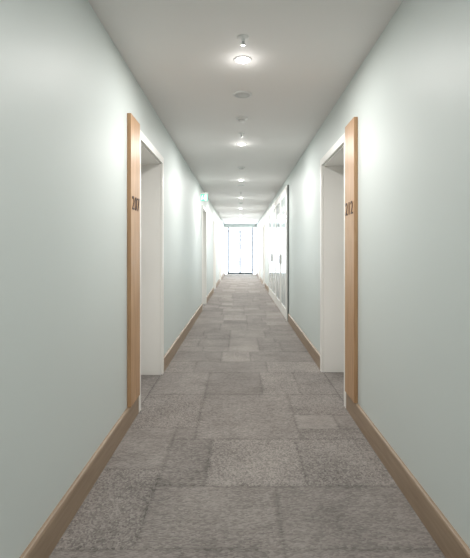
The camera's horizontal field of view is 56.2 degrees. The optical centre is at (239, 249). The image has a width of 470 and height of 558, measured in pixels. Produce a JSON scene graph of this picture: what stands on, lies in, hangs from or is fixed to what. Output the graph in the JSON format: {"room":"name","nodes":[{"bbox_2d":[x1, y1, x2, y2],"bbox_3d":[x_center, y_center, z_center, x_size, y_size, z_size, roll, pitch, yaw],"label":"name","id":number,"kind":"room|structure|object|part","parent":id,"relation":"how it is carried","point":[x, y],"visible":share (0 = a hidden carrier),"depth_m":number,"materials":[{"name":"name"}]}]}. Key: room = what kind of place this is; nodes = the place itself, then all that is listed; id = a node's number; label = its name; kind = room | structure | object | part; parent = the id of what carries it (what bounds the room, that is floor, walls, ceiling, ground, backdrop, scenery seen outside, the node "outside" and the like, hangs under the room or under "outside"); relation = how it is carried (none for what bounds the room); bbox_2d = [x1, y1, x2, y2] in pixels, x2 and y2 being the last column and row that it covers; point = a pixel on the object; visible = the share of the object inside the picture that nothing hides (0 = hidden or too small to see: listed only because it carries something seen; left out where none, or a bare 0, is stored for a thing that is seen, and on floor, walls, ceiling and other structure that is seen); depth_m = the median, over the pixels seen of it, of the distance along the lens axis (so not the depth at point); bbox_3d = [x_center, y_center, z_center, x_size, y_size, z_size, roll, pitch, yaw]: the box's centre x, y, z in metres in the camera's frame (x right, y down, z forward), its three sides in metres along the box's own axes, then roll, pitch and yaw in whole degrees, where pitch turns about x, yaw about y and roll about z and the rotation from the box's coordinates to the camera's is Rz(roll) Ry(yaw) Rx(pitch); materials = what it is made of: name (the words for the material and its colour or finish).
{"room":"hotel corridor","nodes":[
{"label":"hotel corridor","id":0,"kind":"room"},
{"bbox_2d":[0,0,223,557],"bbox_3d":[-1.000,-0.028,9.850,0.350,2.655,26.100,0,0,0],"label":"wall","id":1,"kind":"structure","parent":0,"point":[67,92],"depth_m":2.08,"materials":[{"name":"paint"}]},
{"bbox_2d":[19,272,224,557],"bbox_3d":[-0.815,1.224,9.851,0.020,0.149,26.099,0,0,0],"label":"baseboard","id":2,"kind":"structure","parent":1,"relation":"attached to","point":[46,539],"depth_m":2.29,"materials":[{"name":"brown wood"}]},
{"bbox_2d":[127,113,139,406],"bbox_3d":[-0.809,0.074,3.353,0.029,2.149,0.287,0,0,0],"label":"panel","id":3,"kind":"object","parent":1,"relation":"attached to","point":[133,126],"visible":1,"depth_m":3.28,"materials":[{"name":"brown wood"}]},
{"bbox_2d":[132,196,139,209],"bbox_3d":[-0.793,-0.351,3.355,0.004,0.101,0.228,0,0,0],"label":"numerals","id":4,"kind":"object","parent":3,"relation":"attached to","point":[136,199],"visible":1,"depth_m":3.33,"materials":[{"name":"brown metal"}]},
{"bbox_2d":[141,143,160,374],"bbox_3d":[-0.955,0.200,4.070,0.260,2.199,0.999,0,0,0],"label":"lining","id":5,"kind":"object","parent":1,"relation":"attached to","point":[150,166],"visible":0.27,"depth_m":4.56,"materials":[{"name":"white paint"}]},
{"bbox_2d":[139,130,163,411],"bbox_3d":[-0.814,0.165,4.070,0.022,2.269,1.140,0,0,0],"label":"trim","id":6,"kind":"structure","parent":1,"relation":"attached to","point":[143,138],"depth_m":4.57,"materials":[{"name":"white paint"}]},
{"bbox_2d":[199,191,207,200],"bbox_3d":[-0.735,-1.090,8.900,0.180,0.200,0.060,0,0,0],"label":"exit sign","id":7,"kind":"object","parent":1,"relation":"attached to","point":[204,196],"visible":1,"depth_m":8.89,"materials":[{"name":"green plastic"}]},
{"bbox_2d":[203,210,204,303],"bbox_3d":[-0.955,0.200,10.025,0.260,2.199,0.949,0,0,0],"label":"lining","id":8,"kind":"object","parent":1,"relation":"attached to","point":[203,210],"visible":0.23,"depth_m":10.49,"materials":[{"name":"white paint"}]},
{"bbox_2d":[202,205,206,303],"bbox_3d":[-0.814,0.165,10.025,0.022,2.269,1.090,0,0,0],"label":"trim","id":9,"kind":"structure","parent":1,"relation":"attached to","point":[203,207],"depth_m":10.50,"materials":[{"name":"white paint"}]},
{"bbox_2d":[213,218,215,288],"bbox_3d":[-0.814,0.165,14.100,0.022,2.269,1.140,0,0,0],"label":"trim","id":10,"kind":"structure","parent":1,"relation":"attached to","point":[214,220],"depth_m":13.86,"materials":[{"name":"white paint"}]},
{"bbox_2d":[214,222,214,288],"bbox_3d":[-0.955,0.200,14.100,0.260,2.199,0.999,0,0,0],"label":"lining","id":11,"kind":"object","parent":1,"relation":"attached to","point":[214,222],"visible":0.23,"depth_m":14.59,"materials":[{"name":"white paint"}]},
{"bbox_2d":[219,226,220,280],"bbox_3d":[-0.814,0.165,18.100,0.022,2.269,1.140,0,0,0],"label":"trim","id":12,"kind":"structure","parent":1,"relation":"attached to","point":[219,226],"depth_m":18.12,"materials":[{"name":"white paint"}]},
{"bbox_2d":[224,224,256,271],"bbox_3d":[0.030,-0.028,23.025,2.410,2.655,0.250,0,0,0],"label":"wall","id":13,"kind":"structure","parent":0,"point":[225,225],"depth_m":22.90,"materials":[{"name":"paint"}]},
{"bbox_2d":[225,227,256,274],"bbox_3d":[0.030,0.050,22.975,1.670,2.499,0.090,0,0,0],"label":"window","id":14,"kind":"structure","parent":13,"relation":"in","point":[225,227],"depth_m":22.94,"materials":[{"name":"white paint"}]},
{"bbox_3d":[0.010,0.045,22.975,1.340,2.410,0.070,0,0,0],"label":"mullions","id":15,"kind":"part","parent":14,"relation":"part of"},
{"bbox_2d":[88,0,402,223],"bbox_3d":[0.030,-1.455,9.875,2.410,0.200,26.550,0,0,0],"label":"ceiling","id":16,"kind":"structure","parent":0,"point":[304,54],"depth_m":3.36,"materials":[{"name":"paint"}]},
{"bbox_2d":[236,116,247,122],"bbox_3d":[0.020,-1.333,4.510,0.120,0.044,0.120,0,0,0],"label":"smoke detector","id":17,"kind":"object","parent":16,"relation":"attached to","point":[241,119],"visible":1,"depth_m":4.48,"materials":[{"name":"white plastic"}]},
{"bbox_2d":[233,91,251,98],"bbox_3d":[0.020,-1.349,3.830,0.170,0.012,0.170,0,0,0],"label":"ceiling speaker","id":18,"kind":"object","parent":16,"relation":"attached to","point":[238,94],"depth_m":3.81},
{"bbox_2d":[234,55,251,63],"bbox_3d":[0.020,-1.344,3.130,0.132,0.022,0.132,0,0,0],"label":"recessed light","id":19,"kind":"object","parent":16,"relation":"in","point":[242,59],"visible":1,"depth_m":3.11,"materials":[{"name":"white plastic"}]},
{"bbox_2d":[237,34,248,45],"bbox_3d":[0.020,-1.330,2.800,0.076,0.050,0.076,0,0,0],"label":"sprinkler head","id":20,"kind":"object","parent":16,"relation":"attached to","point":[242,37],"visible":1,"depth_m":2.79},
{"bbox_2d":[257,0,469,547],"bbox_3d":[1.060,-0.028,9.850,0.350,2.655,26.100,0,0,0],"label":"wall","id":21,"kind":"structure","parent":0,"point":[409,96],"depth_m":2.24,"materials":[{"name":"paint"}]},
{"bbox_2d":[259,230,259,278],"bbox_3d":[1.015,0.200,19.500,0.260,2.199,0.999,0,0,0],"label":"lining","id":22,"kind":"object","parent":21,"relation":"attached to","point":[259,230],"visible":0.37,"depth_m":19.99,"materials":[{"name":"white paint"}]},
{"bbox_2d":[259,227,260,276],"bbox_3d":[0.874,0.165,19.500,0.022,2.269,1.140,0,0,0],"label":"trim","id":23,"kind":"structure","parent":21,"relation":"attached to","point":[260,227],"depth_m":18.93,"materials":[{"name":"white paint"}]},
{"bbox_2d":[263,226,263,283],"bbox_3d":[1.015,0.200,16.100,0.260,2.199,0.999,0,0,0],"label":"lining","id":24,"kind":"object","parent":21,"relation":"attached to","point":[263,226],"visible":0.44,"depth_m":16.59,"materials":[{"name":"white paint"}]},
{"bbox_2d":[263,223,264,286],"bbox_3d":[0.874,0.165,16.100,0.022,2.269,1.140,0,0,0],"label":"trim","id":25,"kind":"structure","parent":21,"relation":"attached to","point":[264,223],"depth_m":15.53,"materials":[{"name":"white paint"}]},
{"bbox_2d":[269,185,288,320],"bbox_3d":[0.857,0.056,10.475,0.056,2.471,5.050,0,0,0],"label":"cabinet","id":26,"kind":"object","parent":21,"relation":"attached to","point":[279,211],"visible":0.99,"depth_m":9.22,"materials":[{"name":"white"}]},
{"bbox_2d":[320,133,345,407],"bbox_3d":[0.874,0.165,4.165,0.022,2.269,1.150,0,0,0],"label":"trim","id":27,"kind":"structure","parent":21,"relation":"attached to","point":[341,141],"depth_m":4.67,"materials":[{"name":"white paint"}]},
{"bbox_2d":[323,145,343,371],"bbox_3d":[1.015,0.200,4.165,0.260,2.199,1.009,0,0,0],"label":"lining","id":28,"kind":"object","parent":21,"relation":"attached to","point":[333,169],"visible":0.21,"depth_m":4.66,"materials":[{"name":"white paint"}]},
{"bbox_2d":[345,117,357,402],"bbox_3d":[0.870,0.074,3.443,0.029,2.149,0.287,0,0,0],"label":"panel","id":29,"kind":"object","parent":21,"relation":"attached to","point":[351,130],"visible":1,"depth_m":3.37,"materials":[{"name":"brown wood"}]},
{"bbox_2d":[345,201,352,215],"bbox_3d":[0.853,-0.327,3.443,0.004,0.099,0.224,0,0,0],"label":"numerals","id":30,"kind":"object","parent":29,"relation":"attached to","point":[351,201],"visible":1,"depth_m":3.39,"materials":[{"name":"brown metal"}]},
{"bbox_2d":[257,273,469,557],"bbox_3d":[0.875,1.224,9.851,0.020,0.149,26.099,0,0,0],"label":"baseboard","id":31,"kind":"structure","parent":21,"relation":"attached to","point":[443,533],"depth_m":2.28,"materials":[{"name":"brown wood"}]},
{"bbox_3d":[0.030,1.400,9.875,2.410,0.200,26.550,0,0,0],"label":"floor","id":32,"kind":"structure","parent":0,"visible":0},
{"bbox_2d":[49,275,445,557],"bbox_3d":[0.030,1.294,9.850,2.180,0.001,26.100,0,0,0],"label":"carpet","id":33,"kind":"object","parent":32,"relation":"on","point":[242,447],"visible":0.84,"depth_m":2.62,"materials":[{"name":"grey carpet"}]}
]}

